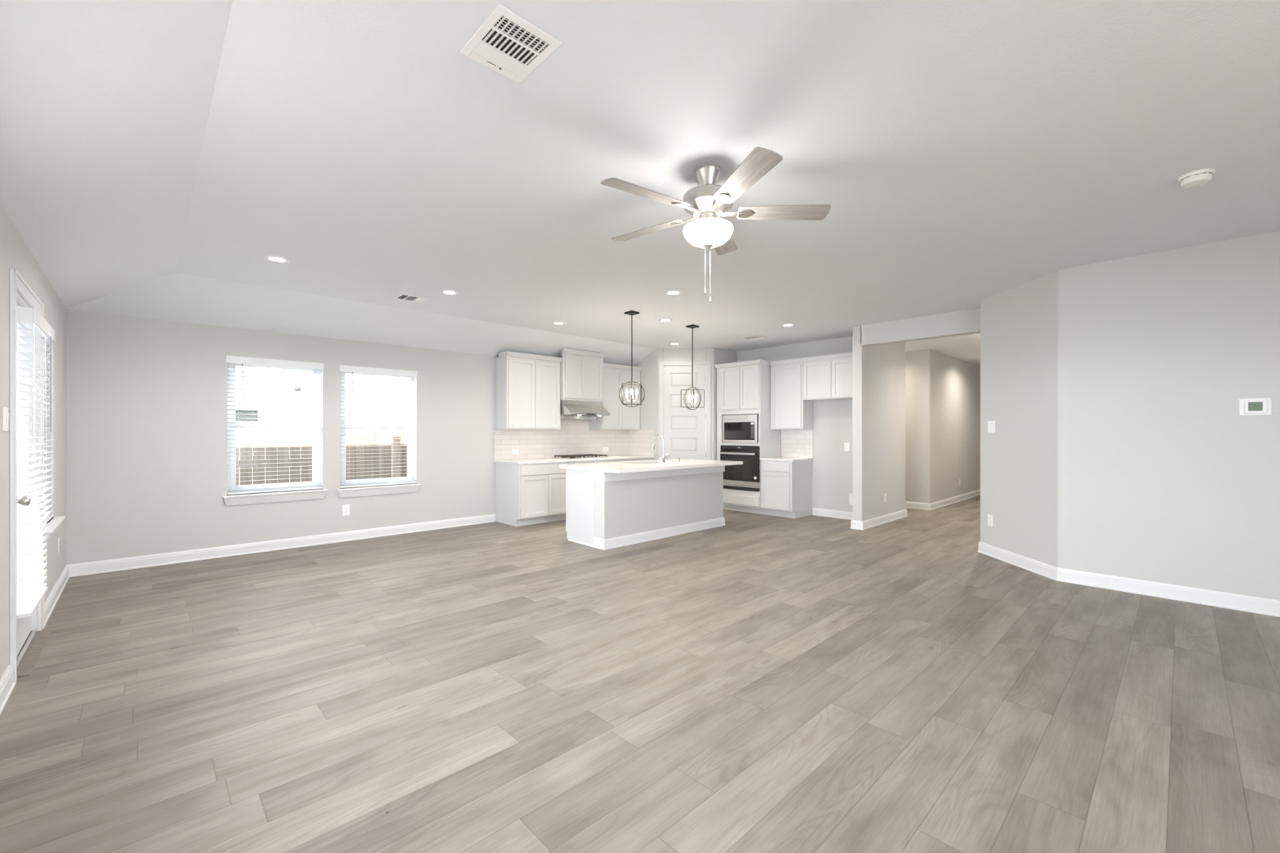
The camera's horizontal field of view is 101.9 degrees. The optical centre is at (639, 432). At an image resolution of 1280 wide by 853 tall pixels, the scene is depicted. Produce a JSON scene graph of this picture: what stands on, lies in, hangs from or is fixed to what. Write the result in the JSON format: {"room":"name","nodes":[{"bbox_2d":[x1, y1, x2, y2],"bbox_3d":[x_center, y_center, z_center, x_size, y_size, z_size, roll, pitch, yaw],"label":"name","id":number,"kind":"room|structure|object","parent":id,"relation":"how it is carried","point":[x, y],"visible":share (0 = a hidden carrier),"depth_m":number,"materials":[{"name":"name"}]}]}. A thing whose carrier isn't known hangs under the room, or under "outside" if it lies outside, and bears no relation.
{"room":"empty living room","nodes":[
{"label":"empty living room","id":0,"kind":"room"},
{"bbox_2d":[0,202,66,679],"bbox_3d":[-2.018,-0.065,1.275,0.140,3.000,9.833,0,0,-44],"label":"wall","id":1,"kind":"structure","parent":0,"point":[15,253],"depth_m":3.30,"materials":[{"name":"grey paint"}]},
{"bbox_2d":[2,407,9,431],"bbox_3d":[-3.217,-0.065,2.638,0.012,0.122,0.120,0,0,-44],"label":"light switch","id":2,"kind":"object","parent":1,"relation":"attached to","point":[5,410],"visible":1,"depth_m":2.61,"materials":[{"name":"white plastic"}]},
{"bbox_2d":[0,663,15,715],"bbox_3d":[-0.933,1.277,0.258,0.021,0.116,6.862,0,0,-44],"label":"baseboard","id":3,"kind":"structure","parent":1,"relation":"attached to","point":[7,684],"depth_m":2.60,"materials":[{"name":"white"}]},
{"bbox_2d":[9,267,50,684],"bbox_3d":[-3.720,0.235,3.098,0.202,2.200,1.090,0,0,-44],"label":"door","id":4,"kind":"structure","parent":1,"relation":"in","point":[28,640],"depth_m":3.10,"materials":[{"name":"white wood"}]},
{"bbox_2d":[44,328,55,523],"bbox_3d":[-4.397,-0.068,3.836,0.077,1.474,0.782,0,0,-44],"label":"window blind","id":5,"kind":"object","parent":1,"relation":"attached to","point":[49,516],"visible":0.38,"depth_m":3.98,"materials":[{"name":"white plastic"}]},
{"bbox_2d":[44,515,66,542],"bbox_3d":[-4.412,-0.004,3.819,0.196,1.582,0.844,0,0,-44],"label":"window sill","id":6,"kind":"structure","parent":1,"relation":"in","point":[54,524],"depth_m":3.79,"materials":[{"name":"white plastic"}]},
{"bbox_2d":[44,564,69,626],"bbox_3d":[-4.658,1.277,4.149,0.021,0.116,1.720,0,0,-44],"label":"baseboard","id":7,"kind":"structure","parent":1,"relation":"attached to","point":[54,596],"depth_m":4.06,"materials":[{"name":"white"}]},
{"bbox_2d":[57,536,59,553],"bbox_3d":[-4.816,0.935,4.305,0.008,0.130,0.075,0,0,-44],"label":"wall outlet","id":8,"kind":"object","parent":1,"relation":"attached to","point":[59,536],"visible":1,"depth_m":4.29,"materials":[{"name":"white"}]},
{"bbox_2d":[17,306,52,618],"bbox_3d":[-3.668,0.170,3.149,0.094,1.730,0.722,0,0,-44],"label":"door blind","id":9,"kind":"object","parent":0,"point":[37,328],"visible":0.94,"depth_m":3.07,"materials":[{"name":"white plastic"}]},
{"bbox_2d":[66,309,622,564],"bbox_3d":[-2.211,-0.065,7.800,8.606,3.000,0.140,0,0,-44],"label":"wall","id":10,"kind":"structure","parent":0,"point":[146,398],"depth_m":5.43,"materials":[{"name":"grey paint"}]},
{"bbox_2d":[222,363,328,506],"bbox_3d":[-4.136,-0.011,5.915,0.981,1.607,0.196,0,0,-44],"label":"window","id":11,"kind":"structure","parent":10,"relation":"in","point":[263,497],"depth_m":5.86,"materials":[{"name":"white plastic"}]},
{"bbox_2d":[226,355,324,494],"bbox_3d":[-4.119,-0.074,5.900,0.919,1.496,0.077,0,0,-44],"label":"window blind","id":12,"kind":"object","parent":11,"relation":"attached to","point":[229,359],"visible":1,"depth_m":5.89,"materials":[{"name":"white plastic"}]},
{"bbox_2d":[66,513,495,577],"bbox_3d":[-3.709,1.277,6.254,4.304,0.116,0.021,0,0,-44],"label":"baseboard","id":13,"kind":"structure","parent":10,"relation":"attached to","point":[160,559],"depth_m":5.74,"materials":[{"name":"white"}]},
{"bbox_2d":[342,504,350,515],"bbox_3d":[-3.602,0.957,6.365,0.085,0.135,0.008,0,0,-44],"label":"wall outlet","id":14,"kind":"object","parent":10,"relation":"attached to","point":[345,508],"visible":1,"depth_m":6.36,"materials":[{"name":"white plastic"}]},
{"bbox_2d":[336,372,421,497],"bbox_3d":[-3.348,-0.006,6.669,0.995,1.617,0.196,0,0,-44],"label":"window","id":15,"kind":"structure","parent":10,"relation":"in","point":[410,487],"depth_m":6.66,"materials":[{"name":"white plastic"}]},
{"bbox_2d":[339,364,417,488],"bbox_3d":[-3.332,-0.067,6.654,0.933,1.501,0.077,0,0,-44],"label":"window blind","id":16,"kind":"object","parent":15,"relation":"attached to","point":[352,369],"visible":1,"depth_m":6.63,"materials":[{"name":"white plastic"}]},
{"bbox_2d":[495,351,561,429],"bbox_3d":[-1.696,-0.603,7.940,0.958,1.125,0.366,0,0,-44],"label":"upper cabinet","id":17,"kind":"object","parent":10,"relation":"attached to","point":[527,385],"visible":1,"depth_m":7.75,"materials":[{"name":"white wood"}]},
{"bbox_2d":[493,419,653,460],"bbox_3d":[-0.966,0.077,8.428,2.697,0.684,0.672,0,0,-44],"label":"tile backsplash","id":18,"kind":"structure","parent":10,"relation":"attached to","point":[574,437],"depth_m":8.68,"materials":[{"name":"white tile"}]},
{"bbox_2d":[511,448,519,454],"bbox_3d":[-1.909,0.300,7.973,0.122,0.078,0.008,0,0,-44],"label":"wall outlet","id":19,"kind":"object","parent":18,"relation":"attached to","point":[513,451],"visible":1,"depth_m":7.97,"materials":[{"name":"white plastic"}]},
{"bbox_2d":[603,447,608,451],"bbox_3d":[-0.606,0.305,9.220,0.122,0.078,0.008,0,0,-44],"label":"wall outlet","id":20,"kind":"object","parent":18,"relation":"attached to","point":[605,449],"visible":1,"depth_m":9.22,"materials":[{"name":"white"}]},
{"bbox_2d":[560,347,606,401],"bbox_3d":[-1.027,-0.906,8.527,0.874,0.803,0.446,0,0,-44],"label":"upper cabinet","id":21,"kind":"object","parent":10,"relation":"attached to","point":[581,371],"visible":0.96,"depth_m":8.35,"materials":[{"name":"white wood"}]},
{"bbox_2d":[560,400,610,419],"bbox_3d":[-0.973,-0.356,8.471,0.800,0.293,0.577,0,0,-44],"label":"range hood","id":22,"kind":"object","parent":21,"relation":"attached to","point":[569,409],"visible":0.91,"depth_m":8.33,"materials":[{"name":"silver metal"}]},
{"bbox_2d":[588,362,641,430],"bbox_3d":[-0.428,-0.603,9.154,0.912,1.125,0.366,0,0,-44],"label":"upper cabinet","id":23,"kind":"object","parent":10,"relation":"attached to","point":[622,417],"visible":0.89,"depth_m":9.00,"materials":[{"name":"white wood"}]},
{"bbox_2d":[0,0,1279,366],"bbox_3d":[1.182,-1.293,4.249,8.616,0.334,9.703,0,0,-44],"label":"ceiling","id":24,"kind":"structure","parent":0,"point":[962,153],"depth_m":2.68,"materials":[{"name":"white paint"}]},
{"bbox_2d":[263,255,289,262],"bbox_3d":[-3.060,-1.455,4.379,0.180,0.008,0.180,0,0,-44],"label":"recessed light","id":25,"kind":"object","parent":24,"relation":"in","point":[272,258],"visible":1,"depth_m":4.37,"materials":[{"name":"white"}]},
{"bbox_2d":[392,293,429,302],"bbox_3d":[-2.489,-1.455,5.651,0.300,0.010,0.260,0,0,-44],"label":"ceiling vent","id":26,"kind":"object","parent":24,"relation":"in","point":[401,296],"visible":1,"depth_m":5.64,"materials":[{"name":"white metal"}]},
{"bbox_2d":[440,289,458,294],"bbox_3d":[-1.988,-1.455,5.420,0.180,0.008,0.180,0,0,-44],"label":"recessed light","id":27,"kind":"object","parent":24,"relation":"in","point":[443,291],"visible":1,"depth_m":5.41,"materials":[{"name":"white"}]},
{"bbox_2d":[460,4,561,83],"bbox_3d":[-0.490,-1.453,1.966,0.256,0.014,0.304,0,0,-44],"label":"ceiling vent","id":28,"kind":"object","parent":24,"relation":"in","point":[508,44],"visible":1,"depth_m":1.95,"materials":[{"name":"white metal"}]},
{"bbox_2d":[551,321,565,324],"bbox_3d":[-1.088,-1.455,6.957,0.180,0.008,0.180,0,0,-44],"label":"recessed light","id":29,"kind":"object","parent":24,"relation":"in","point":[553,322],"visible":1,"depth_m":6.95,"materials":[{"name":"white"}]},
{"bbox_2d":[618,310,644,407],"bbox_3d":[-0.099,-0.882,6.322,0.295,1.157,0.296,0,0,21],"label":"pendant light","id":30,"kind":"object","parent":24,"relation":"hanging from","point":[631,313],"visible":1,"depth_m":6.32,"materials":[{"name":"brown metal"}]},
{"bbox_2d":[658,318,672,321],"bbox_3d":[0.333,-1.455,6.763,0.180,0.008,0.180,0,0,-44],"label":"recessed light","id":31,"kind":"object","parent":24,"relation":"in","point":[662,319],"visible":1,"depth_m":6.76,"materials":[{"name":"white"}]},
{"bbox_2d":[665,290,682,295],"bbox_3d":[0.352,-1.455,5.436,0.180,0.008,0.180,0,0,-44],"label":"recessed light","id":32,"kind":"object","parent":24,"relation":"in","point":[668,292],"visible":1,"depth_m":5.42,"materials":[{"name":"white"}]},
{"bbox_2d":[669,342,679,345],"bbox_3d":[0.578,-1.455,8.580,0.180,0.008,0.180,0,0,-44],"label":"recessed light","id":33,"kind":"object","parent":24,"relation":"in","point":[672,344],"visible":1,"depth_m":8.58,"materials":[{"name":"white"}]},
{"bbox_2d":[680,324,704,409],"bbox_3d":[0.721,-0.882,7.135,0.295,1.157,0.295,0,0,-24],"label":"pendant light","id":34,"kind":"object","parent":24,"relation":"hanging from","point":[691,326],"visible":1,"depth_m":7.13,"materials":[{"name":"brown metal"}]},
{"bbox_2d":[600,146,831,302],"bbox_3d":[0.345,-1.095,2.901,1.278,0.731,1.278,0,0,-44],"label":"ceiling fan","id":35,"kind":"object","parent":24,"relation":"hanging from","point":[707,202],"visible":1,"depth_m":2.82,"materials":[{"name":"silver metal"}]},
{"bbox_2d":[740,334,767,340],"bbox_3d":[1.751,-1.455,7.989,0.300,0.010,0.300,0,0,-44],"label":"ceiling vent","id":36,"kind":"object","parent":24,"relation":"in","point":[755,336],"visible":1,"depth_m":7.98,"materials":[{"name":"white metal"}]},
{"bbox_2d":[781,323,795,326],"bbox_3d":[2.021,-1.455,7.079,0.180,0.008,0.180,0,0,-44],"label":"recessed light","id":37,"kind":"object","parent":24,"relation":"in","point":[789,324],"visible":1,"depth_m":7.08,"materials":[{"name":"white"}]},
{"bbox_2d":[1177,168,1214,187],"bbox_3d":[3.158,-1.432,2.950,0.144,0.056,0.144,0,0,-44],"label":"smoke detector","id":38,"kind":"object","parent":24,"relation":"attached to","point":[1200,177],"visible":1,"depth_m":2.92,"materials":[{"name":"white plastic"}]},
{"bbox_2d":[0,495,1279,852],"bbox_3d":[2.968,1.385,6.049,13.946,0.100,9.833,0,0,-44],"label":"floor","id":39,"kind":"structure","parent":0,"point":[753,682],"depth_m":2.57,"materials":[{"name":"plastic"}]},
{"bbox_2d":[495,462,573,526],"bbox_3d":[-1.575,0.893,7.820,0.940,0.884,0.695,0,0,-44],"label":"base cabinet","id":40,"kind":"object","parent":39,"relation":"on","point":[528,494],"visible":0.77,"depth_m":7.50,"materials":[{"name":"white wood"}]},
{"bbox_2d":[493,454,654,464],"bbox_3d":[-0.955,0.435,8.409,2.701,0.030,0.699,0,0,-44],"label":"countertop","id":41,"kind":"structure","parent":40,"relation":"on","point":[524,461],"depth_m":7.93,"materials":[{"name":"white stone"}]},
{"bbox_2d":[552,453,608,459],"bbox_3d":[-0.955,0.397,8.437,0.760,0.046,0.510,0,0,-44],"label":"cooktop","id":42,"kind":"object","parent":41,"relation":"in","point":[584,455],"visible":1,"depth_m":8.31,"materials":[{"name":"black metal"}]},
{"bbox_2d":[573,459,614,464],"bbox_3d":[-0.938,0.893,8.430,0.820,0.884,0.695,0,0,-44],"label":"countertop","id":43,"kind":"structure","parent":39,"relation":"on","point":[610,460],"depth_m":8.17,"materials":[{"name":"white stone"}]},
{"bbox_2d":[614,457,653,462],"bbox_3d":[-0.312,0.893,9.028,0.908,0.884,0.695,0,0,-44],"label":"base cabinet","id":44,"kind":"object","parent":39,"relation":"on","point":[643,459],"visible":0.04,"depth_m":8.77,"materials":[{"name":"white"}]},
{"bbox_2d":[565,465,725,550],"bbox_3d":[0.136,0.893,6.940,2.257,0.884,0.791,0,0,-44],"label":"kitchen island","id":45,"kind":"object","parent":39,"relation":"on","point":[604,510],"visible":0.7,"depth_m":6.36,"materials":[{"name":"grey paint"}]},
{"bbox_2d":[560,458,742,473],"bbox_3d":[0.218,0.430,6.868,2.305,0.040,1.120,0,0,-44],"label":"island countertop","id":46,"kind":"structure","parent":45,"relation":"on","point":[671,464],"depth_m":6.50,"materials":[{"name":"white stone"}]},
{"bbox_2d":[652,434,665,462],"bbox_3d":[0.237,0.217,6.939,0.083,0.386,0.239,0,0,-44],"label":"faucet","id":47,"kind":"object","parent":46,"relation":"on","point":[663,458],"visible":1,"depth_m":6.88,"materials":[{"name":"silver metal"}]},
{"bbox_2d":[714,359,780,514],"bbox_3d":[1.841,0.084,8.874,0.657,2.502,0.915,0,0,-44],"label":"oven tower","id":48,"kind":"object","parent":39,"relation":"on","point":[743,388],"visible":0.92,"depth_m":8.58,"materials":[{"name":"white wood"}]},
{"bbox_2d":[720,445,759,491],"bbox_3d":[1.657,0.590,8.640,0.135,0.726,0.770,0,0,-44],"label":"oven","id":49,"kind":"object","parent":48,"relation":"in","point":[746,476],"visible":0.88,"depth_m":8.57,"materials":[{"name":"grey"}]},
{"bbox_2d":[722,414,758,443],"bbox_3d":[1.808,-0.052,8.785,0.438,0.466,0.690,0,0,-44],"label":"microwave","id":50,"kind":"object","parent":48,"relation":"in","point":[736,428],"visible":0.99,"depth_m":8.62,"materials":[{"name":"grey metal"}]},
{"bbox_2d":[760,460,811,518],"bbox_3d":[2.347,0.893,8.358,0.630,0.884,0.557,0,0,-44],"label":"base cabinet","id":51,"kind":"object","parent":39,"relation":"on","point":[785,486],"visible":0.98,"depth_m":8.15,"materials":[{"name":"white wood"}]},
{"bbox_2d":[760,457,813,461],"bbox_3d":[2.355,0.435,8.347,0.643,0.030,0.585,0,0,-44],"label":"countertop","id":52,"kind":"structure","parent":51,"relation":"on","point":[775,459],"depth_m":8.22,"materials":[{"name":"white stone"}]},
{"bbox_2d":[633,347,737,460],"bbox_3d":[0.806,-0.065,9.327,2.103,3.000,0.671,0,0,2],"label":"wall","id":53,"kind":"structure","parent":0,"point":[649,372],"depth_m":9.07,"materials":[{"name":"grey paint"}]},
{"bbox_2d":[658,360,711,459],"bbox_3d":[0.777,0.050,9.036,0.902,2.571,0.176,0,0,5],"label":"door","id":54,"kind":"structure","parent":53,"relation":"in","point":[686,432],"depth_m":9.02,"materials":[{"name":"white wood"}]},
{"bbox_2d":[737,336,852,515],"bbox_3d":[2.646,-0.065,8.616,0.140,3.000,2.452,0,0,-44],"label":"wall","id":55,"kind":"structure","parent":0,"point":[831,465],"depth_m":8.17,"materials":[{"name":"grey paint"}]},
{"bbox_2d":[769,357,813,429],"bbox_3d":[2.455,-0.603,8.443,0.365,1.125,0.582,0,0,-44],"label":"upper cabinet","id":56,"kind":"object","parent":55,"relation":"attached to","point":[788,409],"visible":0.91,"depth_m":8.31,"materials":[{"name":"white wood"}]},
{"bbox_2d":[781,429,813,457],"bbox_3d":[2.585,0.190,8.570,0.009,0.458,0.575,0,0,-44],"label":"tile backsplash","id":57,"kind":"structure","parent":55,"relation":"attached to","point":[798,443],"depth_m":8.56,"materials":[{"name":"white tile"}]},
{"bbox_2d":[802,351,852,400],"bbox_3d":[2.982,-0.831,7.894,0.365,0.668,0.932,0,0,-44],"label":"upper cabinet","id":58,"kind":"object","parent":55,"relation":"attached to","point":[828,377],"visible":0.69,"depth_m":7.82,"materials":[{"name":"white wood"}]},
{"bbox_2d":[844,442,848,451],"bbox_3d":[3.170,0.227,7.963,0.008,0.125,0.080,0,0,-44],"label":"wall outlet","id":59,"kind":"object","parent":55,"relation":"attached to","point":[846,444],"visible":1,"depth_m":7.96,"materials":[{"name":"white plastic"}]},
{"bbox_2d":[848,493,852,504],"bbox_3d":[3.244,1.020,7.869,0.030,0.170,0.160,0,0,-44],"label":"box","id":60,"kind":"object","parent":55,"relation":"attached to","point":[850,494],"visible":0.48,"depth_m":7.92,"materials":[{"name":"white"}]},
{"bbox_2d":[852,325,905,520],"bbox_3d":[3.116,-0.065,8.196,1.623,3.000,1.470,0,0,-44],"label":"wall","id":61,"kind":"structure","parent":0,"point":[878,371],"depth_m":7.45,"materials":[{"name":"grey paint"}]},
{"bbox_2d":[812,507,907,529],"bbox_3d":[3.123,1.277,8.188,1.665,0.116,1.491,0,0,-44],"label":"baseboard","id":62,"kind":"structure","parent":61,"relation":"attached to","point":[859,525],"depth_m":7.89,"materials":[{"name":"white wood"}]},
{"bbox_2d":[884,493,886,502],"bbox_3d":[3.614,0.968,7.649,0.085,0.135,0.008,0,0,-44],"label":"wall outlet","id":63,"kind":"object","parent":61,"relation":"attached to","point":[885,494],"visible":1,"depth_m":7.64,"materials":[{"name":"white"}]},
{"bbox_2d":[860,307,980,346],"bbox_3d":[3.625,-1.375,6.592,0.140,0.380,1.610,0,0,-44],"label":"wall header","id":64,"kind":"structure","parent":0,"point":[967,322],"depth_m":6.55,"materials":[{"name":"grey paint"}]},
{"bbox_2d":[905,349,980,503],"bbox_3d":[5.244,-0.065,10.284,4.800,3.000,1.635,0,0,-44],"label":"wall","id":65,"kind":"structure","parent":0,"point":[943,391],"depth_m":9.24,"materials":[{"name":"grey paint"}]},
{"bbox_2d":[905,488,980,510],"bbox_3d":[5.689,1.277,10.614,3.501,0.116,1.536,0,0,-44],"label":"baseboard","id":66,"kind":"structure","parent":65,"relation":"attached to","point":[926,506],"depth_m":9.26,"materials":[{"name":"white wood"}]},
{"bbox_2d":[905,333,980,365],"bbox_3d":[5.322,-1.435,9.263,6.100,0.040,3.220,0,0,-44],"label":"ceiling","id":67,"kind":"structure","parent":0,"point":[966,348],"depth_m":8.59,"materials":[{"name":"white paint"}]},
{"bbox_2d":[980,230,1279,600],"bbox_3d":[7.311,-0.065,6.279,7.353,3.000,4.160,0,0,-44],"label":"wall","id":68,"kind":"structure","parent":0,"point":[1121,445],"depth_m":4.28,"materials":[{"name":"grey paint"}]},
{"bbox_2d":[987,514,992,526],"bbox_3d":[3.777,0.953,5.603,0.008,0.125,0.082,0,0,1],"label":"wall outlet","id":69,"kind":"object","parent":68,"relation":"attached to","point":[989,517],"visible":1,"depth_m":5.60,"materials":[{"name":"white plastic"}]},
{"bbox_2d":[987,421,995,432],"bbox_3d":[3.775,-0.054,5.583,0.012,0.128,0.118,0,0,1],"label":"light switch","id":70,"kind":"object","parent":68,"relation":"attached to","point":[991,424],"visible":1,"depth_m":5.58,"materials":[{"name":"white plastic"}]},
{"bbox_2d":[977,541,1279,617],"bbox_3d":[5.689,1.277,6.653,3.223,0.116,8.303,0,0,16],"label":"baseboard","id":71,"kind":"structure","parent":68,"relation":"attached to","point":[1262,606],"depth_m":4.27,"materials":[{"name":"white"}]},
{"bbox_2d":[1239,398,1271,415],"bbox_3d":[4.543,-0.187,3.836,0.026,0.124,0.156,0,0,-44],"label":"thermostat","id":72,"kind":"object","parent":68,"relation":"attached to","point":[1247,406],"visible":1,"depth_m":3.83,"materials":[{"name":"white plastic"}]},
{"label":"outside","id":73,"kind":"structure","parent":0,"visible":0},
{"bbox_3d":[-1.083,1.810,5.470,34.000,0.050,26.600,0,0,-44],"label":"ground","id":74,"kind":"structure","parent":73,"visible":0},
{"bbox_2d":[235,422,407,486],"bbox_3d":[-6.188,0.820,6.505,18.058,1.930,0.156,0,0,-44],"label":"fence","id":75,"kind":"object","parent":74,"relation":"on","point":[261,444],"visible":0.02,"depth_m":7.67,"materials":[{"name":"wood"}]},
{"bbox_2d":[235,365,407,484],"bbox_3d":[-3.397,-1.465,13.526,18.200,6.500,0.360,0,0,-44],"label":"neighbor house","id":76,"kind":"structure","parent":74,"relation":"on","point":[369,416],"depth_m":10.21,"materials":[{"name":"white"}]},
{"bbox_2d":[294,385,301,391],"bbox_3d":[-6.696,-0.865,10.161,0.100,0.100,0.060,0,0,-44],"label":"wall fixture","id":77,"kind":"object","parent":76,"relation":"attached to","point":[295,388],"depth_m":10.14,"materials":[{"name":"grey plastic"}]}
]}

